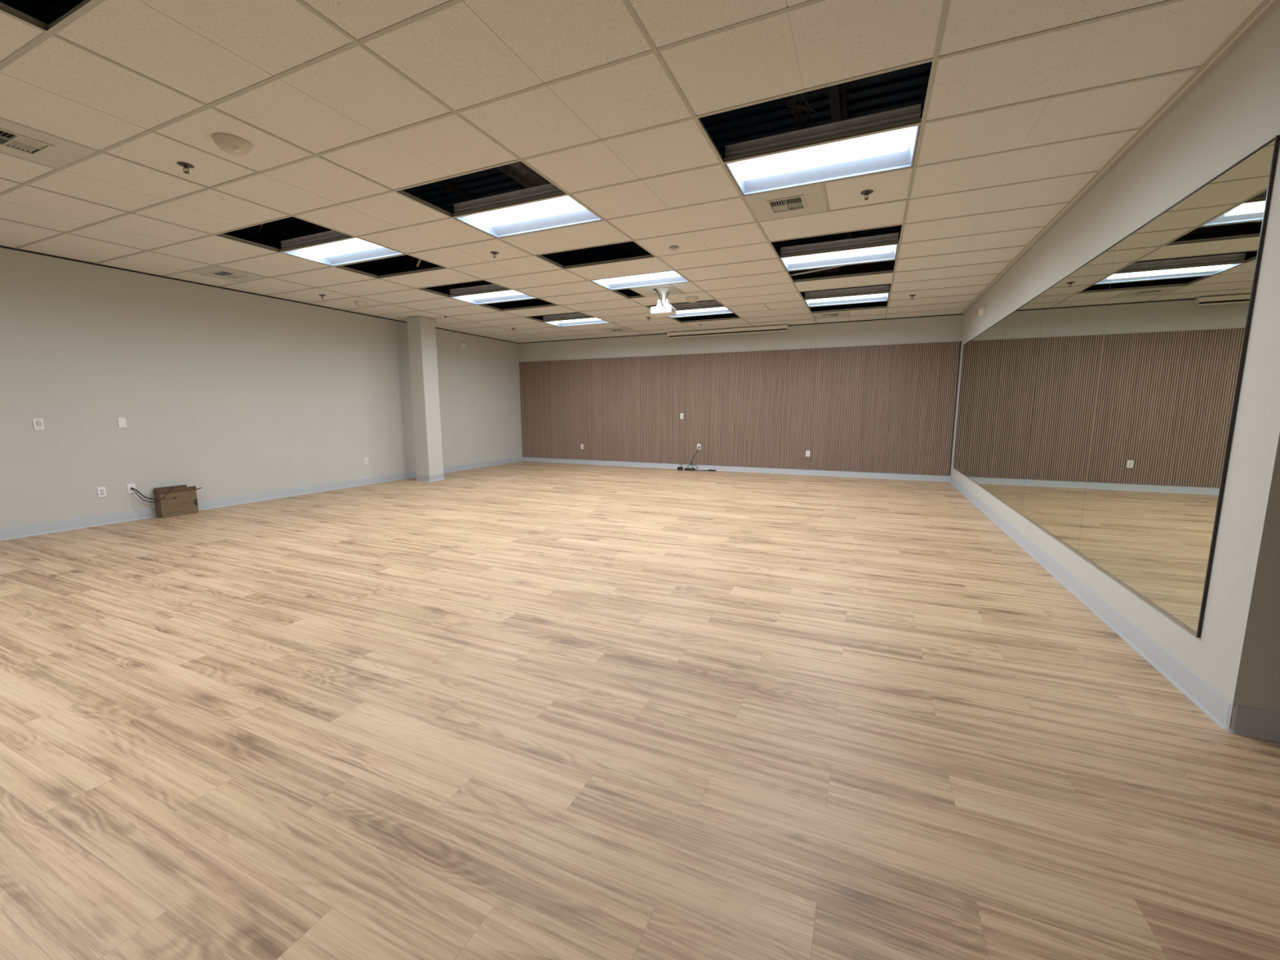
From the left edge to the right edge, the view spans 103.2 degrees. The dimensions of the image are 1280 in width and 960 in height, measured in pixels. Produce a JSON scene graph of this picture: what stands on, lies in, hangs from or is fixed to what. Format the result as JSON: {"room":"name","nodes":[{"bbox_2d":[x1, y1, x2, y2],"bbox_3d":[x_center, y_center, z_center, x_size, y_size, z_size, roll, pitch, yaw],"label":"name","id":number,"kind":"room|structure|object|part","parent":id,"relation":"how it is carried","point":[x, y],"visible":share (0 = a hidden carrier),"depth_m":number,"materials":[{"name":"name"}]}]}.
{"room":"exercise studio","nodes":[
{"label":"exercise studio","id":0,"kind":"room"},
{"bbox_2d":[0,216,522,528],"bbox_3d":[-6.440,-1.728,5.819,0.120,4.550,16.370,3,9,24],"label":"wall","id":1,"kind":"structure","parent":0,"point":[224,393],"depth_m":6.92,"materials":[{"name":"paint"}]},
{"bbox_2d":[32,418,44,430],"bbox_3d":[-6.562,-0.609,5.532,0.011,0.122,0.074,3,9,24],"label":"light switch","id":2,"kind":"object","parent":1,"relation":"attached to","point":[38,424],"visible":1,"depth_m":5.53,"materials":[{"name":"white plastic"}]},
{"bbox_2d":[97,486,106,497],"bbox_3d":[-6.391,0.145,6.022,0.009,0.118,0.072,3,9,24],"label":"power outlet","id":3,"kind":"object","parent":1,"relation":"attached to","point":[101,491],"visible":1,"depth_m":6.02,"materials":[{"name":"white plastic"}]},
{"bbox_2d":[117,417,127,427],"bbox_3d":[-6.284,-0.696,6.153,0.007,0.122,0.074,3,9,24],"label":"blank plate","id":4,"kind":"object","parent":1,"relation":"attached to","point":[122,421],"visible":1,"depth_m":6.15,"materials":[{"name":"white plastic"}]},
{"bbox_2d":[127,483,136,493],"bbox_3d":[-6.279,0.106,6.264,0.014,0.122,0.074,3,9,24],"label":"cable plate","id":5,"kind":"object","parent":1,"relation":"attached to","point":[131,491],"visible":1,"depth_m":6.26,"materials":[{"name":"white plastic"}]},
{"bbox_2d":[131,487,156,499],"bbox_3d":[-6.188,0.172,6.324,0.213,0.173,0.045,-7,11,-42],"label":"cable","id":6,"kind":"object","parent":5,"relation":"attached to","point":[138,491],"visible":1,"depth_m":6.31,"materials":[{"name":"black rubber"}]},
{"bbox_2d":[132,486,173,502],"bbox_3d":[-6.078,0.181,6.372,0.187,0.179,0.400,6,10,37],"label":"cable","id":7,"kind":"object","parent":5,"relation":"hanging from","point":[171,486],"visible":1,"depth_m":6.32,"materials":[{"name":"black rubber"}]},
{"bbox_2d":[0,245,518,343],"bbox_3d":[-6.385,-2.472,5.689,0.003,0.016,16.110,3,9,24],"label":"trim","id":8,"kind":"structure","parent":1,"relation":"attached to","point":[0,246],"depth_m":6.76,"materials":[{"name":"metal"}]},
{"bbox_2d":[0,456,522,541],"bbox_3d":[-6.375,0.469,6.099,0.013,0.121,16.129,3,9,24],"label":"baseboard","id":9,"kind":"structure","parent":1,"relation":"attached to","point":[11,533],"depth_m":7.13,"materials":[{"name":"grey plastic"}]},
{"bbox_2d":[364,457,368,464],"bbox_3d":[-4.961,-0.343,9.198,0.009,0.118,0.072,3,9,24],"label":"power outlet","id":10,"kind":"object","parent":1,"relation":"attached to","point":[366,459],"visible":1,"depth_m":9.20,"materials":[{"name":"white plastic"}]},
{"bbox_2d":[459,341,466,349],"bbox_3d":[-3.887,-2.975,11.195,0.072,0.173,0.173,3,9,24],"label":"fire alarm","id":11,"kind":"object","parent":1,"relation":"attached to","point":[463,345],"visible":1,"depth_m":11.16,"materials":[{"name":"beige plastic"}]},
{"bbox_2d":[0,461,1279,959],"bbox_3d":[-0.140,0.963,3.366,13.963,0.120,16.430,3,9,24],"label":"floor","id":12,"kind":"structure","parent":0,"point":[522,710],"depth_m":2.09,"materials":[{"name":"brown wood"}]},
{"bbox_2d":[152,484,202,518],"bbox_3d":[-6.010,0.264,6.638,0.175,0.374,0.486,4,9,25],"label":"cardboard box","id":13,"kind":"object","parent":12,"relation":"on","point":[181,500],"visible":0.99,"depth_m":6.54,"materials":[{"name":"brown cardboard"}]},
{"bbox_2d":[405,315,444,481],"bbox_3d":[-4.069,-1.503,9.636,0.372,3.038,0.402,3,9,24],"label":"support column","id":14,"kind":"structure","parent":12,"relation":"on","point":[421,331],"depth_m":9.52,"materials":[{"name":"paint"}]},
{"bbox_2d":[677,463,683,470],"bbox_3d":[0.914,-0.291,11.394,0.127,0.130,0.140,2,8,15],"label":"power adapter","id":15,"kind":"object","parent":12,"relation":"on","point":[678,468],"visible":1,"depth_m":11.34,"materials":[{"name":"black plastic"}]},
{"bbox_2d":[684,446,715,471],"bbox_3d":[1.345,-0.475,11.280,0.713,0.525,0.203,2,8,14],"label":"extension cord","id":16,"kind":"object","parent":12,"relation":"on","point":[687,468],"visible":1,"depth_m":11.32,"materials":[{"name":"black plastic"}]},
{"bbox_3d":[1.110,-0.240,11.343,0.242,0.042,0.138,3,9,24],"label":"coiled cord","id":17,"kind":"part","parent":16,"relation":"part of","materials":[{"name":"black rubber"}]},
{"bbox_3d":[1.311,-0.470,11.296,0.521,0.509,0.175,3,9,24],"label":"cord","id":18,"kind":"part","parent":16,"relation":"part of","materials":[{"name":"black rubber"}]},
{"bbox_2d":[0,0,1279,342],"bbox_3d":[-0.145,-2.112,2.934,13.661,0.058,16.129,3,9,24],"label":"ceiling","id":19,"kind":"structure","parent":0,"point":[343,107],"depth_m":3.04,"materials":[{"name":"tile"}]},
{"bbox_2d":[0,119,97,168],"bbox_3d":[-3.943,-2.141,3.177,0.606,0.030,0.606,3,9,24],"label":"ceiling vent","id":20,"kind":"object","parent":19,"relation":"in","point":[16,140],"visible":1,"depth_m":3.27,"materials":[{"name":"white metal"}]},
{"bbox_3d":[-3.943,-2.132,3.179,0.286,0.012,0.286,3,9,24],"label":"louver frame","id":21,"kind":"part","parent":20,"relation":"part of","materials":[{"name":"white paint"}]},
{"bbox_2d":[176,161,194,173],"bbox_3d":[-3.150,-2.159,3.518,0.092,0.054,0.092,-1,8,-5],"label":"sprinkler","id":22,"kind":"object","parent":19,"relation":"attached to","point":[184,165],"visible":1,"depth_m":3.51,"materials":[{"name":"silver metal"}]},
{"bbox_2d":[187,266,266,282],"bbox_3d":[-5.156,-2.584,6.356,0.606,0.030,0.606,3,9,24],"label":"ceiling vent","id":23,"kind":"object","parent":19,"relation":"in","point":[214,271],"visible":1,"depth_m":6.33,"materials":[{"name":"beige metal"}]},
{"bbox_3d":[-5.156,-2.576,6.357,0.286,0.012,0.286,3,9,24],"label":"louver frame","id":24,"kind":"part","parent":23,"relation":"part of","materials":[{"name":"white paint"}]},
{"bbox_2d":[211,133,253,155],"bbox_3d":[-2.578,-2.105,3.212,0.204,0.072,0.204,3,8,18],"label":"fire alarm","id":25,"kind":"object","parent":19,"relation":"attached to","point":[232,144],"visible":1,"depth_m":3.16,"materials":[{"name":"beige plastic"}]},
{"bbox_2d":[280,230,403,266],"bbox_3d":[-3.218,-2.538,5.491,1.164,0.152,0.592,3,9,24],"label":"ceiling light","id":26,"kind":"object","parent":19,"relation":"attached to","point":[353,250],"visible":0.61,"depth_m":5.51,"materials":[{"name":"white plastic"}]},
{"bbox_2d":[298,238,382,258],"bbox_3d":[-3.218,-2.511,5.495,1.078,0.064,0.264,3,9,24],"label":"diffuser","id":27,"kind":"object","parent":26,"relation":"attached to","point":[353,245],"depth_m":5.46,"materials":[{"name":"grey plastic"}]},
{"bbox_2d":[353,300,368,306],"bbox_3d":[-4.409,-2.775,8.014,0.204,0.072,0.204,3,8,18],"label":"fire alarm","id":28,"kind":"object","parent":19,"relation":"attached to","point":[361,304],"visible":1,"depth_m":7.96,"materials":[{"name":"beige plastic"}]},
{"bbox_2d":[0,0,932,266],"bbox_3d":[-0.148,-3.623,2.723,13.903,0.118,16.370,3,9,24],"label":"ceiling opening","id":29,"kind":"object","parent":19,"relation":"in","point":[906,86],"visible":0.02,"depth_m":5.60,"materials":[{"name":"grey metal"}]},
{"bbox_2d":[616,242,646,257],"bbox_3d":[-2.402,-3.468,3.759,0.100,0.455,16.110,3,9,24],"label":"joist","id":30,"kind":"object","parent":29,"relation":"attached to","point":[622,245],"visible":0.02,"depth_m":8.71,"materials":[{"name":"black metal"}]},
{"bbox_2d":[495,161,550,187],"bbox_3d":[-1.115,-3.550,5.971,0.410,0.410,2.200,3,9,24],"label":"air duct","id":31,"kind":"object","parent":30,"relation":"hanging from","point":[520,172],"visible":0.1,"depth_m":5.50,"materials":[{"name":"metal"}]},
{"bbox_2d":[615,252,839,293],"bbox_3d":[0.835,-3.938,9.793,5.600,0.300,0.500,3,9,24],"label":"air duct","id":32,"kind":"object","parent":30,"relation":"hanging from","point":[833,269],"visible":0.1,"depth_m":8.96,"materials":[{"name":"metal"}]},
{"bbox_2d":[827,82,856,266],"bbox_3d":[0.777,-3.277,2.356,0.100,0.455,16.110,3,9,24],"label":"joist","id":33,"kind":"object","parent":29,"relation":"attached to","point":[837,93],"visible":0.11,"depth_m":4.78,"materials":[{"name":"black metal"}]},
{"bbox_2d":[785,90,817,130],"bbox_3d":[1.267,-2.987,3.835,0.255,0.574,0.542,3,9,24],"label":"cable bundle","id":34,"kind":"object","parent":33,"relation":"hanging from","point":[806,108],"visible":0.65,"depth_m":3.83,"materials":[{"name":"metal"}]},
{"bbox_3d":[-3.955,-3.561,4.444,0.100,0.455,16.110,3,9,24],"label":"joist","id":35,"kind":"object","parent":29,"relation":"attached to","visible":0},
{"bbox_2d":[247,223,262,235],"bbox_3d":[-3.999,-3.056,5.283,0.730,0.801,0.091,6,10,36],"label":"loose wire","id":36,"kind":"object","parent":35,"relation":"hanging from","point":[262,224],"visible":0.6,"depth_m":5.48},
{"bbox_2d":[449,284,534,304],"bbox_3d":[-2.227,-2.848,7.697,1.164,0.152,0.592,3,9,24],"label":"ceiling light","id":37,"kind":"object","parent":19,"relation":"attached to","point":[506,295],"visible":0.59,"depth_m":7.69,"materials":[{"name":"white plastic"}]},
{"bbox_2d":[460,289,522,300],"bbox_3d":[-2.227,-2.821,7.701,1.078,0.064,0.264,3,9,24],"label":"diffuser","id":38,"kind":"object","parent":37,"relation":"attached to","point":[471,297],"depth_m":7.67,"materials":[{"name":"grey plastic"}]},
{"bbox_2d":[489,251,498,257],"bbox_3d":[-1.577,-2.439,5.495,0.092,0.054,0.092,-1,8,-5],"label":"sprinkler","id":39,"kind":"object","parent":19,"relation":"attached to","point":[491,252],"visible":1,"depth_m":5.49,"materials":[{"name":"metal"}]},
{"bbox_2d":[453,182,602,237],"bbox_3d":[-0.989,-2.404,4.508,1.179,0.152,0.592,3,9,24],"label":"ceiling light","id":40,"kind":"object","parent":19,"relation":"attached to","point":[565,211],"visible":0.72,"depth_m":4.50,"materials":[{"name":"white plastic"}]},
{"bbox_2d":[470,195,586,227],"bbox_3d":[-0.989,-2.377,4.512,1.100,0.071,0.271,3,9,24],"label":"diffuser","id":41,"kind":"object","parent":40,"relation":"attached to","point":[562,205],"depth_m":4.45,"materials":[{"name":"white plastic"}]},
{"bbox_2d":[542,312,608,326],"bbox_3d":[-1.235,-3.159,9.903,1.164,0.152,0.592,3,9,24],"label":"ceiling light","id":42,"kind":"object","parent":19,"relation":"attached to","point":[586,321],"visible":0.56,"depth_m":9.87,"materials":[{"name":"white plastic"}]},
{"bbox_2d":[551,317,600,324],"bbox_3d":[-1.235,-3.132,9.907,1.087,0.071,0.271,3,9,24],"label":"diffuser","id":43,"kind":"object","parent":42,"relation":"attached to","point":[585,319],"depth_m":9.89,"materials":[{"name":"grey plastic"}]},
{"bbox_2d":[600,327,635,333],"bbox_3d":[-0.471,-3.229,10.898,0.606,0.030,0.606,3,9,24],"label":"ceiling vent","id":44,"kind":"object","parent":19,"relation":"in","point":[620,329],"visible":1,"depth_m":10.89,"materials":[{"name":"beige metal"}]},
{"bbox_3d":[-0.471,-3.220,10.899,0.286,0.012,0.286,3,9,24],"label":"louver frame","id":45,"kind":"part","parent":44,"relation":"part of","materials":[{"name":"white paint"}]},
{"bbox_2d":[591,271,688,289],"bbox_3d":[0.003,-2.714,6.714,1.179,0.152,0.592,3,9,24],"label":"ceiling light","id":46,"kind":"object","parent":19,"relation":"attached to","point":[672,277],"visible":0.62,"depth_m":6.81,"materials":[{"name":"white plastic"}]},
{"bbox_2d":[599,271,679,284],"bbox_3d":[0.003,-2.688,6.718,1.100,0.071,0.271,3,9,24],"label":"diffuser","id":47,"kind":"object","parent":46,"relation":"attached to","point":[672,273],"depth_m":6.67,"materials":[{"name":"grey plastic"}]},
{"bbox_2d":[631,284,682,297],"bbox_3d":[0.251,-2.717,7.276,0.601,0.004,0.606,3,9,24],"label":"ceiling panel","id":48,"kind":"object","parent":19,"relation":"attached to","point":[646,291],"visible":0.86,"depth_m":7.29,"materials":[{"name":"white paint"}]},
{"bbox_2d":[650,286,675,316],"bbox_3d":[0.328,-2.516,7.147,0.301,0.357,0.305,3,9,23],"label":"projector","id":49,"kind":"object","parent":48,"relation":"hanging from","point":[664,308],"visible":1,"depth_m":7.10,"materials":[{"name":"white paint"}]},
{"bbox_3d":[0.251,-2.374,7.074,0.140,0.056,0.001,3,9,23],"label":"port panel","id":50,"kind":"part","parent":49,"relation":"part of","materials":[{"name":"white plastic"}]},
{"bbox_2d":[669,245,679,251],"bbox_3d":[0.356,-2.420,5.308,0.101,0.043,0.100,3,9,24],"label":"smoke detector","id":51,"kind":"object","parent":19,"relation":"attached to","point":[673,248],"visible":1,"depth_m":5.28,"materials":[{"name":"beige plastic"}]},
{"bbox_2d":[684,296,698,302],"bbox_3d":[0.788,-2.744,7.727,0.204,0.072,0.204,3,8,18],"label":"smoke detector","id":52,"kind":"object","parent":19,"relation":"attached to","point":[689,299],"visible":1,"depth_m":7.67,"materials":[{"name":"beige plastic"}]},
{"bbox_2d":[667,300,733,317],"bbox_3d":[0.995,-3.025,8.920,1.179,0.152,0.592,3,9,24],"label":"ceiling light","id":53,"kind":"object","parent":19,"relation":"attached to","point":[722,309],"visible":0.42,"depth_m":8.81,"materials":[{"name":"white plastic"}]},
{"bbox_2d":[675,306,727,313],"bbox_3d":[0.995,-2.998,8.923,1.100,0.071,0.271,3,9,24],"label":"diffuser","id":54,"kind":"object","parent":53,"relation":"attached to","point":[721,308],"depth_m":8.85,"materials":[{"name":"grey plastic"}]},
{"bbox_2d":[666,324,787,337],"bbox_3d":[1.793,-3.129,10.697,2.570,0.131,0.100,3,9,24],"label":"projector screen","id":55,"kind":"object","parent":19,"relation":"attached to","point":[770,328],"visible":1,"depth_m":10.62,"materials":[{"name":"white metal"}]},
{"bbox_2d":[744,184,826,221],"bbox_3d":[1.218,-2.294,4.205,0.606,0.030,0.606,3,9,24],"label":"ceiling vent","id":56,"kind":"object","parent":19,"relation":"in","point":[808,199],"visible":1,"depth_m":4.19,"materials":[{"name":"white metal"}]},
{"bbox_3d":[1.218,-2.285,4.206,0.286,0.012,0.286,3,9,24],"label":"louver frame","id":57,"kind":"part","parent":56,"relation":"part of","materials":[{"name":"white paint"}]},
{"bbox_2d":[790,265,844,275],"bbox_3d":[2.346,-2.716,6.471,1.477,0.182,0.035,3,8,19],"label":"conduit","id":58,"kind":"object","parent":19,"relation":"attached to","point":[828,268],"visible":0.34,"depth_m":6.51,"materials":[{"name":"metal"}]},
{"bbox_2d":[724,103,921,195],"bbox_3d":[1.248,-2.269,3.521,1.188,0.152,0.592,3,9,24],"label":"ceiling light","id":59,"kind":"object","parent":19,"relation":"attached to","point":[894,149],"visible":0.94,"depth_m":3.47,"materials":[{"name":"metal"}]},
{"bbox_2d":[736,127,911,181],"bbox_3d":[1.248,-2.242,3.525,1.108,0.071,0.271,3,9,24],"label":"diffuser","id":60,"kind":"object","parent":59,"relation":"attached to","point":[898,140],"depth_m":3.45,"materials":[{"name":"white plastic"}]},
{"bbox_2d":[812,311,848,318],"bbox_3d":[3.450,-2.993,9.168,0.606,0.030,0.606,3,9,24],"label":"ceiling vent","id":61,"kind":"object","parent":19,"relation":"in","point":[842,313],"visible":1,"depth_m":9.15,"materials":[{"name":"white metal"}]},
{"bbox_3d":[3.450,-2.984,9.169,0.286,0.012,0.286,3,9,24],"label":"louver frame","id":62,"kind":"part","parent":61,"relation":"part of","materials":[{"name":"white paint"}]},
{"bbox_2d":[780,232,898,271],"bbox_3d":[2.240,-2.580,5.727,1.188,0.152,0.592,3,9,24],"label":"ceiling light","id":63,"kind":"object","parent":19,"relation":"attached to","point":[886,252],"visible":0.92,"depth_m":5.66,"materials":[{"name":"white plastic"}]},
{"bbox_2d":[786,244,893,264],"bbox_3d":[2.240,-2.553,5.730,1.108,0.071,0.271,3,9,24],"label":"diffuser","id":64,"kind":"object","parent":63,"relation":"attached to","point":[886,249],"depth_m":5.67,"materials":[{"name":"grey plastic"}]},
{"bbox_2d":[804,284,889,306],"bbox_3d":[3.232,-2.891,7.933,1.188,0.152,0.592,3,9,24],"label":"ceiling light","id":65,"kind":"object","parent":19,"relation":"attached to","point":[877,297],"visible":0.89,"depth_m":7.85,"materials":[{"name":"white plastic"}]},
{"bbox_2d":[808,293,885,302],"bbox_3d":[3.232,-2.864,7.936,1.100,0.064,0.264,3,9,24],"label":"diffuser","id":66,"kind":"object","parent":65,"relation":"attached to","point":[876,295],"depth_m":7.89,"materials":[{"name":"grey plastic"}]},
{"bbox_2d":[860,189,873,199],"bbox_3d":[1.779,-2.232,3.979,0.092,0.054,0.092,-1,8,-5],"label":"sprinkler","id":67,"kind":"object","parent":19,"relation":"attached to","point":[867,192],"visible":1,"depth_m":3.97,"materials":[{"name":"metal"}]},
{"bbox_2d":[517,234,964,471],"bbox_3d":[1.422,-2.489,11.159,9.857,4.550,0.120,3,9,24],"label":"wall","id":68,"kind":"structure","parent":0,"point":[948,328],"depth_m":10.36,"materials":[{"name":"paint"}]},
{"bbox_2d":[522,456,950,481],"bbox_3d":[1.344,-0.291,11.430,9.735,0.121,0.013,3,9,24],"label":"baseboard","id":69,"kind":"structure","parent":68,"relation":"attached to","point":[634,464],"depth_m":10.90,"materials":[{"name":"grey plastic"}]},
{"bbox_2d":[519,341,961,475],"bbox_3d":[1.341,-1.556,11.250,9.729,2.434,0.018,3,9,24],"label":"cladding","id":70,"kind":"object","parent":68,"relation":"attached to","point":[889,408],"visible":1,"depth_m":10.74,"materials":[{"name":"brown wood"}]},
{"bbox_2d":[805,450,809,456],"bbox_3d":[3.455,-0.542,10.426,0.078,0.120,0.009,3,9,24],"label":"power outlet","id":71,"kind":"object","parent":70,"relation":"attached to","point":[807,452],"visible":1,"depth_m":10.43,"materials":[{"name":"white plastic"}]},
{"bbox_2d":[519,313,963,343],"bbox_3d":[1.341,-3.234,11.022,9.729,0.012,0.003,3,9,24],"label":"trim","id":72,"kind":"structure","parent":68,"relation":"attached to","point":[961,313],"depth_m":10.06,"materials":[{"name":"beige metal"}]},
{"bbox_2d":[950,6,1279,728],"bbox_3d":[5.937,-1.593,4.712,3.926,4.550,8.100,3,9,24],"label":"wall","id":73,"kind":"structure","parent":0,"point":[1234,111],"depth_m":2.29,"materials":[{"name":"paint"}]},
{"bbox_2d":[953,333,981,476],"bbox_3d":[5.355,-1.198,8.328,0.006,2.140,1.503,3,9,24],"label":"wall mirror","id":74,"kind":"object","parent":73,"relation":"attached to","point":[971,348],"visible":1,"depth_m":8.24,"materials":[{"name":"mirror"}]},
{"bbox_2d":[978,305,986,317],"bbox_3d":[4.979,-2.456,7.386,0.072,0.173,0.173,3,9,24],"label":"fire alarm","id":75,"kind":"object","parent":73,"relation":"attached to","point":[982,310],"visible":1,"depth_m":7.33,"materials":[{"name":"beige plastic"}]},
{"bbox_2d":[968,317,1005,491],"bbox_3d":[4.744,-1.006,6.969,0.007,2.140,1.498,3,9,24],"label":"wall mirror","id":76,"kind":"object","parent":73,"relation":"attached to","point":[991,346],"visible":1,"depth_m":6.87,"materials":[{"name":"grey mirror"}]},
{"bbox_2d":[989,292,1044,513],"bbox_3d":[4.134,-0.815,5.612,0.007,2.140,1.498,3,9,24],"label":"wall mirror","id":77,"kind":"object","parent":73,"relation":"attached to","point":[1023,326],"visible":1,"depth_m":5.49,"materials":[{"name":"grey mirror"}]},
{"bbox_2d":[1022,245,1115,551],"bbox_3d":[3.524,-0.624,4.255,0.007,2.140,1.498,3,9,24],"label":"wall mirror","id":78,"kind":"object","parent":73,"relation":"attached to","point":[1074,313],"visible":1,"depth_m":4.09,"materials":[{"name":"grey mirror"}]},
{"bbox_2d":[952,466,1196,635],"bbox_3d":[4.136,0.247,5.764,0.009,0.018,7.509,3,9,24],"label":"channel","id":79,"kind":"object","parent":73,"relation":"attached to","point":[1117,580],"visible":1,"depth_m":3.25,"materials":[{"name":"grey metal"}]},
{"bbox_2d":[949,475,1279,742],"bbox_3d":[5.931,0.600,5.015,3.940,0.121,8.113,3,9,24],"label":"baseboard","id":80,"kind":"structure","parent":73,"relation":"attached to","point":[1247,722],"depth_m":2.68,"materials":[{"name":"grey plastic"}]},
{"bbox_2d":[963,134,1279,637],"bbox_3d":[4.131,-0.813,5.613,0.011,2.161,7.514,3,9,24],"label":"frame","id":81,"kind":"object","parent":73,"relation":"attached to","point":[1277,138],"visible":1,"depth_m":2.22,"materials":[{"name":"black metal"}]},
{"bbox_2d":[1077,139,1275,632],"bbox_3d":[2.914,-0.432,2.898,0.006,2.140,1.498,3,9,24],"label":"wall mirror","id":82,"kind":"object","parent":73,"relation":"attached to","point":[1181,283],"visible":1,"depth_m":2.67,"materials":[{"name":"grey mirror"}]}
]}

